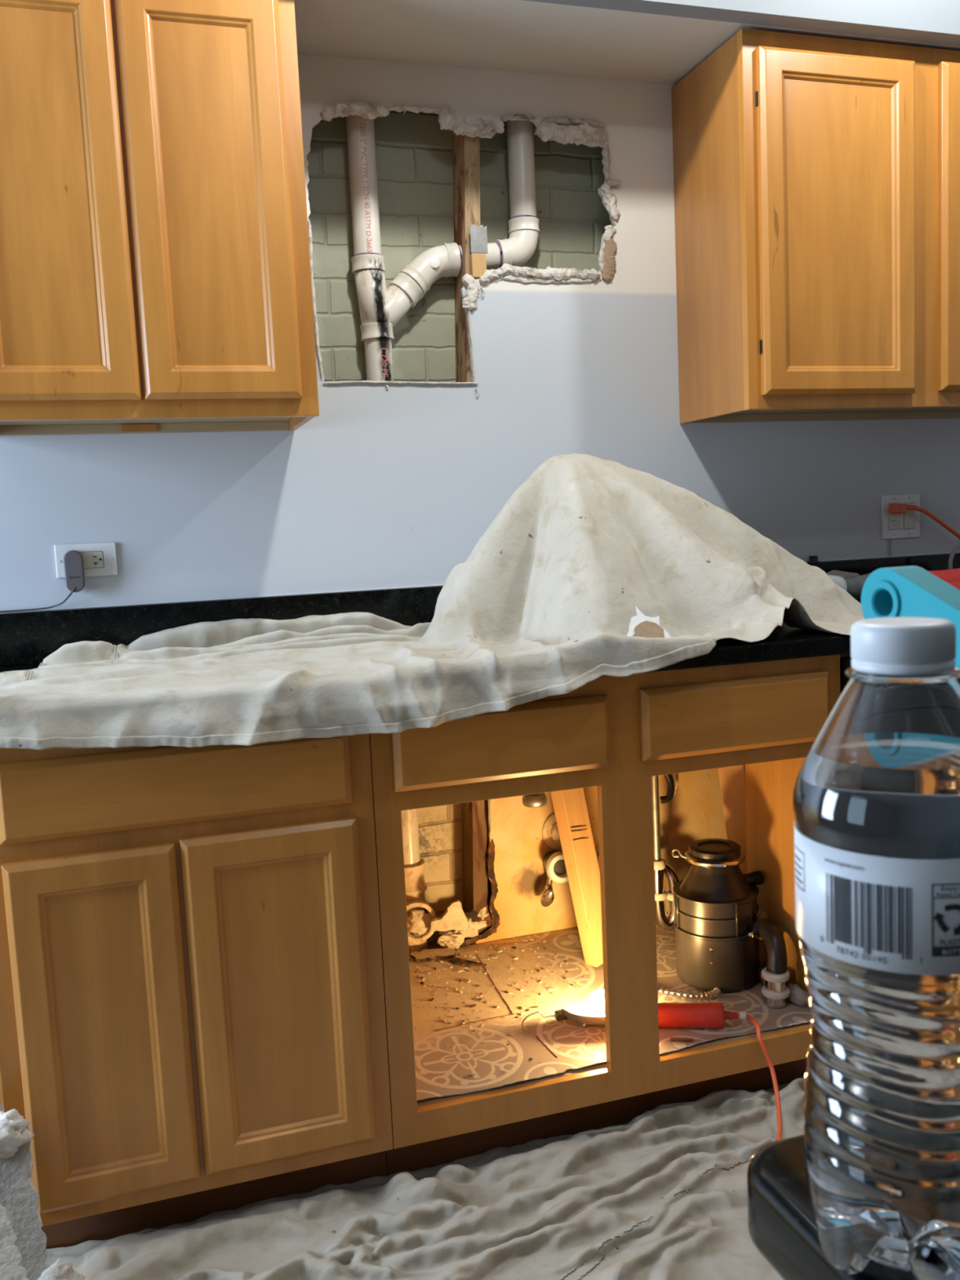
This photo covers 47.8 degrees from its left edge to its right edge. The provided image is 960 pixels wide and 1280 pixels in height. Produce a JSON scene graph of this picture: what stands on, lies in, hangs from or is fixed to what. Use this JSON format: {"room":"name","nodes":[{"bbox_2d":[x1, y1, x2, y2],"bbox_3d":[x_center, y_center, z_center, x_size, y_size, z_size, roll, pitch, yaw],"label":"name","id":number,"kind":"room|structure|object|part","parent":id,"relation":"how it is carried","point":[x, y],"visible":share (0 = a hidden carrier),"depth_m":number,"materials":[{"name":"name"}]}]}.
{"room":"kitchen","nodes":[
{"label":"kitchen","id":0,"kind":"room"},
{"bbox_2d":[0,1104,626,1167],"bbox_3d":[0.631,1.102,0.417,5.800,0.030,4.730,-5,6,-17],"label":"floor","id":1,"kind":"structure","parent":0,"point":[1,1105],"depth_m":2.23,"materials":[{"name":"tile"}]},
{"bbox_2d":[0,733,393,1248],"bbox_3d":[-0.539,0.525,2.009,0.600,0.876,0.632,-5,6,-17],"label":"base cabinet","id":2,"kind":"object","parent":1,"relation":"on","point":[193,1021],"visible":0.91,"depth_m":1.71,"materials":[{"name":"brown wood"}]},
{"bbox_3d":[-0.582,0.603,1.680,0.250,0.556,0.020,-5,6,-17],"label":"door","id":3,"kind":"part","parent":2,"relation":"part of","materials":[{"name":"brown wood"}]},
{"bbox_3d":[-0.584,0.603,1.685,0.132,0.438,0.009,-5,6,-17],"label":"panel","id":4,"kind":"part","parent":2,"relation":"part of","materials":[{"name":"brown wood"}]},
{"bbox_3d":[-0.464,0.225,1.682,0.532,0.122,0.020,-5,6,-17],"label":"drawer","id":5,"kind":"part","parent":2,"relation":"part of","materials":[{"name":"brown wood"}]},
{"bbox_3d":[-0.323,0.579,1.760,0.280,0.558,0.020,-5,6,-17],"label":"door","id":6,"kind":"part","parent":2,"relation":"part of","materials":[{"name":"brown wood"}]},
{"bbox_3d":[-0.324,0.578,1.765,0.162,0.440,0.009,-5,6,-17],"label":"panel","id":7,"kind":"part","parent":2,"relation":"part of","materials":[{"name":"brown wood"}]},
{"bbox_2d":[46,1076,804,1279],"bbox_3d":[0.221,0.951,1.480,2.031,0.072,1.080,-5,6,-17],"label":"cloth","id":8,"kind":"object","parent":1,"relation":"on","point":[661,1193],"visible":0.67,"depth_m":1.76,"materials":[{"name":"fabric"}]},
{"bbox_2d":[0,1204,29,1279],"bbox_3d":[-0.699,0.867,1.511,0.163,0.260,0.076,-5,6,-17],"label":"drywall piece","id":9,"kind":"object","parent":8,"relation":"on","point":[11,1268],"visible":1,"depth_m":1.53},
{"bbox_2d":[0,1108,48,1279],"bbox_3d":[-0.736,0.846,1.569,0.205,0.299,0.105,-5,6,-17],"label":"drywall piece","id":10,"kind":"object","parent":8,"relation":"on","point":[19,1196],"visible":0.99,"depth_m":1.58,"materials":[{"name":"grey paper"}]},
{"bbox_2d":[36,1257,84,1279],"bbox_3d":[-0.607,0.942,1.572,0.064,0.093,0.060,-5,6,-17],"label":"chunk","id":11,"kind":"object","parent":8,"relation":"on","point":[60,1270],"visible":1,"depth_m":1.56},
{"bbox_2d":[453,131,488,940],"bbox_3d":[-0.020,-0.333,2.483,0.123,2.426,0.108,-5,6,-17],"label":"stud","id":12,"kind":"object","parent":1,"relation":"on","point":[469,234],"visible":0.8,"depth_m":2.44,"materials":[{"name":"wood"}]},
{"bbox_3d":[-0.003,-0.882,2.381,0.039,0.062,0.002,-5,6,-17],"label":"nail plate","id":13,"kind":"part","parent":12,"relation":"part of","materials":[{"name":"metal"}]},
{"bbox_2d":[368,654,840,1175],"bbox_3d":[0.178,0.469,2.232,0.904,0.876,0.633,-5,6,-17],"label":"base cabinet","id":14,"kind":"object","parent":1,"relation":"on","point":[612,735],"visible":0.67,"depth_m":1.94,"materials":[{"name":"brown wood"}]},
{"bbox_2d":[0,551,959,676],"bbox_3d":[0.272,-0.047,2.212,2.750,0.140,0.639,-5,6,-17],"label":"countertop","id":15,"kind":"structure","parent":14,"relation":"on","point":[27,638],"depth_m":2.22,"materials":[{"name":"black stone"}]},
{"bbox_2d":[0,453,864,750],"bbox_3d":[-0.021,-0.127,2.070,1.921,0.462,0.674,-5,6,-17],"label":"cloth","id":16,"kind":"object","parent":15,"relation":"on","point":[544,603],"visible":0.94,"depth_m":2.04,"materials":[{"name":"fabric"}]},
{"bbox_2d":[626,605,671,637],"bbox_3d":[0.299,-0.029,2.005,0.109,0.069,0.056,-6,7,-27],"label":"scrap","id":17,"kind":"object","parent":16,"relation":"on","point":[640,625],"visible":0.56,"depth_m":2.00,"materials":[{"name":"white paper"}]},
{"bbox_2d":[522,792,546,808],"bbox_3d":[0.115,0.192,2.417,0.058,0.362,0.055,-5,6,-17],"label":"sink drain","id":18,"kind":"object","parent":15,"relation":"hanging from","point":[537,800],"visible":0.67,"depth_m":2.41,"materials":[{"name":"metal"}]},
{"bbox_2d":[651,775,679,931],"bbox_3d":[0.410,0.334,2.550,0.082,0.696,0.149,-5,6,-17],"label":"trap","id":19,"kind":"object","parent":15,"relation":"attached to","point":[662,869],"visible":0.59,"depth_m":2.51,"materials":[{"name":"metal"}]},
{"bbox_3d":[0.424,0.551,2.579,0.036,0.087,0.144,-6,7,-29],"label":"trap arm","id":20,"kind":"part","parent":19,"relation":"part of","materials":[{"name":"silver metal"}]},
{"bbox_2d":[659,773,674,804],"bbox_3d":[0.417,0.187,2.507,0.057,0.389,0.031,-1,6,12],"label":"hose","id":21,"kind":"object","parent":15,"relation":"hanging from","point":[670,783],"visible":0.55,"depth_m":2.52,"materials":[{"name":"black plastic"}]},
{"bbox_2d":[806,555,820,562],"bbox_3d":[0.832,-0.202,2.700,0.030,0.017,0.014,-5,6,-17],"label":"clip","id":22,"kind":"object","parent":15,"relation":"on","point":[811,558],"visible":1,"depth_m":2.69,"materials":[{"name":"black plastic"}]},
{"bbox_2d":[826,569,859,577],"bbox_3d":[0.876,-0.133,2.666,0.326,0.078,0.073,-5,6,-17],"label":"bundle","id":23,"kind":"object","parent":15,"relation":"on","point":[843,574],"visible":0.12,"depth_m":2.66,"materials":[{"name":"grey"}]},
{"bbox_2d":[827,568,959,602],"bbox_3d":[1.024,-0.130,2.612,0.588,0.078,0.092,-4,6,-14],"label":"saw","id":24,"kind":"object","parent":15,"relation":"on","point":[853,585],"visible":0.11,"depth_m":2.56,"materials":[{"name":"red plastic"}]},
{"bbox_2d":[861,565,959,669],"bbox_3d":[0.248,0.073,0.457,0.096,0.210,0.149,-5,6,-17],"label":"handle","id":25,"kind":"object","parent":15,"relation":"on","point":[908,591],"visible":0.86,"depth_m":0.48,"materials":[{"name":"teal plastic"}]},
{"bbox_2d":[888,503,959,539],"bbox_3d":[1.247,-0.236,2.775,0.401,0.238,0.076,-2,6,2],"label":"extension cord","id":26,"kind":"object","parent":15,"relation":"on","point":[901,508],"visible":1,"depth_m":2.75,"materials":[{"name":"orange plastic"}]},
{"bbox_3d":[1.278,-0.235,2.780,0.343,0.233,0.069,-2,6,5],"label":"cord","id":27,"kind":"part","parent":26,"relation":"part of","materials":[{"name":"orange rubber"}]},
{"bbox_2d":[947,540,959,569],"bbox_3d":[1.257,-0.189,2.734,0.161,0.149,0.051,-3,6,-1],"label":"cable loop","id":28,"kind":"object","parent":15,"relation":"on","point":[957,546],"visible":0.59,"depth_m":2.72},
{"bbox_3d":[0.042,0.174,1.838,0.387,0.128,0.020,-5,6,-17],"label":"false drawer","id":29,"kind":"part","parent":14,"relation":"part of","materials":[{"name":"brown wood"}]},
{"bbox_2d":[408,911,812,1100],"bbox_3d":[0.183,0.740,2.279,0.868,0.024,0.592,-5,6,-17],"label":"floor","id":30,"kind":"structure","parent":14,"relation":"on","point":[439,1045],"depth_m":2.18,"materials":[{"name":"beige tile"}]},
{"bbox_2d":[409,947,455,963],"bbox_3d":[-0.106,0.716,2.465,0.104,0.008,0.057,-5,6,-17],"label":"shard","id":31,"kind":"object","parent":30,"relation":"on","point":[425,955],"visible":1,"depth_m":2.45},
{"bbox_2d":[430,900,468,931],"bbox_3d":[-0.069,0.626,2.450,0.087,0.087,0.049,-3,6,-7],"label":"shard","id":32,"kind":"object","parent":30,"relation":"on","point":[454,918],"visible":1,"depth_m":2.46},
{"bbox_2d":[448,957,486,966],"bbox_3d":[-0.029,0.721,2.415,0.092,0.008,0.023,1,7,28],"label":"wood splinter","id":33,"kind":"object","parent":30,"relation":"on","point":[457,961],"visible":1,"depth_m":2.42,"materials":[{"name":"brown wood"}]},
{"bbox_2d":[408,937,588,1079],"bbox_3d":[0.046,0.747,2.252,0.402,0.025,0.533,-5,6,-17],"label":"grit","id":34,"kind":"object","parent":30,"relation":"on","point":[530,939],"visible":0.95,"depth_m":2.31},
{"bbox_2d":[521,988,604,1030],"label":"work light","id":35,"kind":"object","parent":30,"relation":"on","point":[594,1015],"depth_m":2.11,"materials":[{"name":"white plastic"}]},
{"bbox_2d":[561,1008,604,1025],"bbox_3d":[0.232,0.739,2.128,0.143,0.039,0.073,-2,6,5],"label":"hood","id":36,"kind":"object","parent":35,"relation":"attached to","point":[596,1016],"depth_m":2.11,"materials":[{"name":"white metal"}]},
{"bbox_3d":[0.249,0.713,2.127,0.077,0.054,0.056,-5,6,-17],"label":"bulb","id":37,"kind":"part","parent":35,"relation":"part of","materials":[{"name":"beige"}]},
{"bbox_2d":[550,787,603,967],"bbox_3d":[0.198,0.371,2.362,0.184,0.705,0.064,-4,6,-10],"label":"wooden board","id":38,"kind":"object","parent":30,"relation":"on","point":[570,806],"visible":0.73,"depth_m":2.36,"materials":[{"name":"brown wood"}]},
{"bbox_2d":[670,1036,693,1041],"bbox_3d":[0.384,0.761,2.061,0.042,0.008,0.007,-2,6,9],"label":"pencil","id":39,"kind":"object","parent":30,"relation":"on","point":[677,1039],"visible":1,"depth_m":2.06,"materials":[{"name":"brown wood"}]},
{"bbox_2d":[657,838,790,1008],"bbox_3d":[0.492,0.584,2.293,0.312,0.294,0.222,-1,6,16],"label":"garbage disposal","id":40,"kind":"object","parent":30,"relation":"on","point":[718,931],"visible":0.98,"depth_m":2.24,"materials":[{"name":"grey metal"}]},
{"bbox_2d":[673,920,751,991],"bbox_3d":[0.508,0.662,2.320,0.180,0.119,0.180,-5,6,-17],"label":"canister","id":41,"kind":"object","parent":40,"relation":"on","point":[709,960],"depth_m":2.24,"materials":[{"name":"grey metal"}]},
{"bbox_3d":[0.578,0.665,2.281,0.015,0.107,0.100,1,7,30],"label":"rating plate","id":42,"kind":"part","parent":40,"relation":"part of","materials":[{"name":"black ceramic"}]},
{"bbox_2d":[758,961,786,985],"bbox_3d":[0.608,0.702,2.258,0.047,0.048,0.064,-3,6,-1],"label":"coupling","id":43,"kind":"object","parent":30,"relation":"on","point":[763,965],"visible":0.25,"depth_m":2.27,"materials":[{"name":"plastic"}]},
{"bbox_2d":[786,983,809,1005],"bbox_3d":[0.641,0.717,2.195,0.030,0.035,0.081,-7,8,-37],"label":"rag","id":44,"kind":"object","parent":30,"relation":"on","point":[797,996],"visible":0.74,"depth_m":2.18,"materials":[{"name":"grey fabric"}]},
{"bbox_3d":[0.183,0.749,2.280,0.871,0.038,0.593,-5,6,-17],"label":"floor panel","id":45,"kind":"part","parent":14,"relation":"part of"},
{"bbox_2d":[660,773,678,803],"bbox_3d":[0.440,0.187,2.541,0.051,0.397,0.013,-5,7,-23],"label":"supplies","id":46,"kind":"object","parent":14,"relation":"in","point":[676,774],"visible":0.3,"depth_m":2.56},
{"bbox_2d":[657,1002,782,1141],"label":"work light","id":47,"kind":"object","parent":14,"relation":"on","point":[711,1015],"depth_m":2.09,"materials":[{"name":"red plastic"}]},
{"bbox_3d":[0.392,0.734,2.115,0.165,0.048,0.048,-2,6,5],"label":"handle","id":48,"kind":"part","parent":47,"relation":"part of","materials":[{"name":"red plastic"}]},
{"bbox_3d":[0.598,0.821,1.885,0.141,0.150,0.494,-7,7,-34],"label":"cord","id":49,"kind":"part","parent":47,"relation":"part of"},
{"bbox_2d":[717,764,746,874],"bbox_3d":[0.580,0.373,2.423,0.112,0.676,0.087,3,8,41],"label":"board","id":50,"kind":"object","parent":14,"relation":"in","point":[731,779],"visible":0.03,"depth_m":2.42,"materials":[{"name":"brown wood"}]},
{"bbox_3d":[0.470,0.137,1.971,0.387,0.130,0.020,-5,6,-17],"label":"false drawer","id":51,"kind":"part","parent":14,"relation":"part of","materials":[{"name":"brown wood"}]},
{"bbox_3d":[0.636,0.400,2.235,0.018,0.783,0.296,-5,6,-17],"label":"panel","id":52,"kind":"part","parent":14,"relation":"part of","materials":[{"name":"brown wood"}]},
{"bbox_2d":[746,1134,915,1279],"bbox_3d":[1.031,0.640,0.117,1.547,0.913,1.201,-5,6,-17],"label":"base","id":53,"kind":"object","parent":1,"relation":"on","point":[782,1222],"visible":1,"depth_m":0.38,"materials":[{"name":"black plastic"}]},
{"bbox_2d":[792,617,959,1279],"bbox_3d":[0.131,0.095,0.336,0.065,0.203,0.065,-1,6,16],"label":"water bottle","id":54,"kind":"object","parent":53,"relation":"on","point":[876,797],"visible":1,"depth_m":0.31,"materials":[{"name":"clear plastic"}]},
{"bbox_3d":[0.132,0.078,0.302,0.011,0.021,0.001,-3,6,-2],"label":"recycling panel","id":55,"kind":"part","parent":54,"relation":"part of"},
{"bbox_2d":[840,653,959,693],"bbox_3d":[0.916,0.421,2.405,0.596,0.868,0.625,-5,6,-17],"label":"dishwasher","id":56,"kind":"object","parent":1,"relation":"on","point":[845,659],"visible":0.03,"depth_m":2.04,"materials":[{"name":"black plastic"}]},
{"bbox_2d":[840,653,850,657],"bbox_3d":[0.965,0.364,2.461,0.455,0.765,0.539,-5,6,-17],"label":"tub","id":57,"kind":"object","parent":56,"relation":"in","point":[844,655],"depth_m":2.26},
{"bbox_2d":[306,110,613,949],"bbox_3d":[-0.135,-0.335,2.518,5.800,2.440,0.024,-5,6,-17],"label":"brick wall","id":58,"kind":"structure","parent":0,"point":[414,156],"depth_m":2.46,"materials":[{"name":"grey brick"}]},
{"bbox_2d":[0,53,959,1105],"bbox_3d":[-0.099,-0.324,2.408,5.800,2.440,0.048,-5,6,-17],"label":"wall","id":59,"kind":"structure","parent":0,"point":[393,484],"depth_m":2.42,"materials":[{"name":"paint"}]},
{"bbox_2d":[0,550,84,613],"bbox_3d":[-0.946,-0.111,2.133,0.314,0.117,0.031,-5,6,-17],"label":"charger","id":60,"kind":"object","parent":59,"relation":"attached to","point":[73,565],"visible":1,"depth_m":2.16,"materials":[{"name":"grey plastic"}]},
{"bbox_3d":[-0.953,-0.075,2.142,0.298,0.044,0.022,-4,6,-12],"label":"cord","id":61,"kind":"part","parent":60,"relation":"part of","materials":[{"name":"grey plastic"}]},
{"bbox_2d":[53,542,117,577],"bbox_3d":[-0.798,-0.162,2.195,0.117,0.067,0.007,-5,6,-17],"label":"wall outlet","id":62,"kind":"object","parent":59,"relation":"attached to","point":[91,558],"visible":0.89,"depth_m":2.20,"materials":[{"name":"white plastic"}]},
{"bbox_2d":[80,551,103,568],"bbox_3d":[-0.798,-0.162,2.195,0.065,0.032,0.006,-5,6,-17],"label":"receptacle","id":63,"kind":"object","parent":62,"relation":"attached to","point":[91,559],"depth_m":2.20,"materials":[{"name":"beige plastic"}]},
{"bbox_2d":[0,0,319,435],"bbox_3d":[-0.649,-0.785,2.013,0.610,0.763,0.329,-5,6,-17],"label":"upper cabinet","id":64,"kind":"object","parent":59,"relation":"attached to","point":[155,273],"visible":1,"depth_m":1.88,"materials":[{"name":"brown wood"}]},
{"bbox_3d":[-0.744,-0.759,1.828,0.158,0.580,0.009,-5,6,-17],"label":"panel","id":65,"kind":"part","parent":64,"relation":"part of","materials":[{"name":"brown wood"}]},
{"bbox_3d":[-0.743,-0.758,1.823,0.276,0.698,0.020,-5,6,-17],"label":"door","id":66,"kind":"part","parent":64,"relation":"part of","materials":[{"name":"brown wood"}]},
{"bbox_3d":[-0.679,-0.430,2.200,0.576,0.018,0.019,-5,6,-17],"label":"mounting rail","id":67,"kind":"part","parent":64,"relation":"part of","materials":[{"name":"brown wood"}]},
{"bbox_3d":[-0.639,-0.433,2.071,0.576,0.012,0.289,-5,6,-17],"label":"panel","id":68,"kind":"part","parent":64,"relation":"part of","materials":[{"name":"brown wood"}]},
{"bbox_3d":[-0.473,-0.780,1.907,0.276,0.698,0.020,-5,6,-17],"label":"door","id":69,"kind":"part","parent":64,"relation":"part of","materials":[{"name":"brown wood"}]},
{"bbox_3d":[-0.475,-0.780,1.912,0.158,0.580,0.009,-5,6,-17],"label":"panel","id":70,"kind":"part","parent":64,"relation":"part of","materials":[{"name":"brown wood"}]},
{"bbox_3d":[-0.374,-0.809,2.119,0.013,0.762,0.290,-5,6,-17],"label":"panel","id":71,"kind":"part","parent":64,"relation":"part of","materials":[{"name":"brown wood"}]},
{"bbox_2d":[345,115,539,955],"bbox_3d":[-0.044,-0.408,2.461,0.444,2.270,0.136,-5,6,-17],"label":"drain pipe","id":72,"kind":"object","parent":59,"relation":"attached to","point":[381,308],"visible":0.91,"depth_m":2.39,"materials":[{"name":"white plastic"}]},
{"bbox_2d":[436,929,465,948],"bbox_3d":[-0.068,0.697,2.510,0.065,0.046,0.047,-2,6,5],"label":"chunk","id":73,"kind":"object","parent":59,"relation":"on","point":[454,940],"visible":0.99,"depth_m":2.50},
{"bbox_2d":[438,918,487,937],"bbox_3d":[-0.042,0.670,2.543,0.116,0.054,0.065,-5,6,-17],"label":"chunk","id":74,"kind":"object","parent":59,"relation":"on","point":[472,931],"visible":0.47,"depth_m":2.53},
{"bbox_2d":[475,906,491,926],"bbox_3d":[-0.001,0.653,2.548,0.050,0.054,0.040,0,7,20],"label":"chunk","id":75,"kind":"object","parent":74,"relation":"on","point":[482,914],"visible":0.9,"depth_m":2.54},
{"bbox_2d":[542,813,562,850],"bbox_3d":[0.195,0.454,2.557,0.094,0.094,0.026,-5,6,-17],"label":"pipe stub","id":76,"kind":"object","parent":59,"relation":"attached to","point":[550,833],"visible":0.4,"depth_m":2.55,"materials":[{"name":"white plastic"}]},
{"bbox_2d":[542,849,568,883],"bbox_3d":[0.180,0.524,2.531,0.072,0.072,0.083,-5,6,-17],"label":"stub","id":77,"kind":"object","parent":59,"relation":"attached to","point":[553,863],"visible":0.71,"depth_m":2.50,"materials":[{"name":"white plastic"}]},
{"bbox_2d":[540,874,554,906],"bbox_3d":[0.160,0.581,2.534,0.032,0.074,0.081,-2,6,8],"label":"shutoff valve","id":78,"kind":"object","parent":77,"relation":"attached to","point":[548,896],"visible":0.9,"depth_m":2.51,"materials":[{"name":"silver metal"}]},
{"bbox_3d":[0.156,0.599,2.508,0.034,0.044,0.024,-1,6,17],"label":"handle","id":79,"kind":"part","parent":78,"relation":"part of","materials":[{"name":"silver metal"}]},
{"bbox_2d":[546,874,552,885],"bbox_3d":[0.165,0.563,2.540,0.022,0.038,0.019,-5,6,-17],"label":"outlet","id":80,"kind":"object","parent":78,"relation":"attached to","point":[548,882],"depth_m":2.54,"materials":[{"name":"silver metal"}]},
{"bbox_2d":[595,845,599,871],"bbox_3d":[0.297,0.528,2.595,0.068,0.068,0.028,-5,6,-17],"label":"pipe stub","id":81,"kind":"object","parent":59,"relation":"attached to","point":[597,848],"visible":0.06,"depth_m":2.59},
{"bbox_2d":[671,28,959,423],"bbox_3d":[0.940,-0.910,2.506,0.914,0.761,0.329,-5,6,-17],"label":"upper cabinet","id":82,"kind":"object","parent":59,"relation":"attached to","point":[816,179],"visible":1,"depth_m":2.31,"materials":[{"name":"brown wood"}]},
{"bbox_3d":[0.507,-0.878,2.393,0.014,0.760,0.290,-5,6,-17],"label":"panel","id":83,"kind":"part","parent":82,"relation":"part of","materials":[{"name":"brown wood"}]},
{"bbox_3d":[0.910,-0.556,2.693,0.881,0.018,0.019,-5,6,-17],"label":"mounting rail","id":84,"kind":"part","parent":82,"relation":"part of","materials":[{"name":"brown wood"}]},
{"bbox_3d":[0.762,-0.875,2.291,0.380,0.696,0.020,-5,6,-17],"label":"door","id":85,"kind":"part","parent":82,"relation":"part of","materials":[{"name":"brown wood"}]},
{"bbox_3d":[0.760,-0.875,2.296,0.262,0.578,0.009,-5,6,-17],"label":"panel","id":86,"kind":"part","parent":82,"relation":"part of","materials":[{"name":"brown wood"}]},
{"bbox_3d":[0.950,-0.559,2.563,0.881,0.012,0.289,-5,6,-17],"label":"panel","id":87,"kind":"part","parent":82,"relation":"part of","materials":[{"name":"brown wood"}]},
{"bbox_3d":[1.200,-0.915,2.426,0.404,0.695,0.020,-5,6,-17],"label":"door","id":88,"kind":"part","parent":82,"relation":"part of","materials":[{"name":"brown wood"}]},
{"bbox_2d":[881,493,919,539],"bbox_3d":[1.081,-0.317,2.776,0.114,0.112,0.008,-5,6,-17],"label":"wall outlet","id":89,"kind":"object","parent":59,"relation":"attached to","point":[904,522],"visible":0.99,"depth_m":2.77,"materials":[{"name":"white plastic"}]},
{"bbox_2d":[889,539,891,555],"bbox_3d":[1.053,-0.237,2.775,0.005,0.043,0.005,-8,8,-40],"label":"cord","id":90,"kind":"object","parent":89,"relation":"hanging from","point":[890,540],"visible":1,"depth_m":2.77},
{"bbox_2d":[888,503,899,529],"bbox_3d":[1.059,-0.316,2.770,0.032,0.066,0.007,-5,6,-17],"label":"receptacle","id":91,"kind":"object","parent":89,"relation":"attached to","point":[893,519],"depth_m":2.77,"materials":[{"name":"beige plastic"}]},
{"bbox_2d":[903,502,915,528],"bbox_3d":[1.103,-0.319,2.783,0.032,0.066,0.008,-5,6,-17],"label":"rocker switch","id":92,"kind":"object","parent":89,"relation":"attached to","point":[909,516],"depth_m":2.78,"materials":[{"name":"beige plastic"}]},
{"bbox_2d":[293,0,959,84],"bbox_3d":[-0.094,-1.367,2.122,5.800,0.308,0.356,-5,6,-17],"label":"soffit","id":93,"kind":"structure","parent":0,"point":[506,35],"depth_m":2.21,"materials":[{"name":"white paint"}]},
{"bbox_2d":[523,0,959,46],"bbox_3d":[-0.043,-1.350,1.965,5.800,0.312,0.048,-5,6,-17],"label":"ceiling","id":94,"kind":"structure","parent":93,"relation":"attached to","point":[929,21],"depth_m":2.19,"materials":[{"name":"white paint"}]}
]}

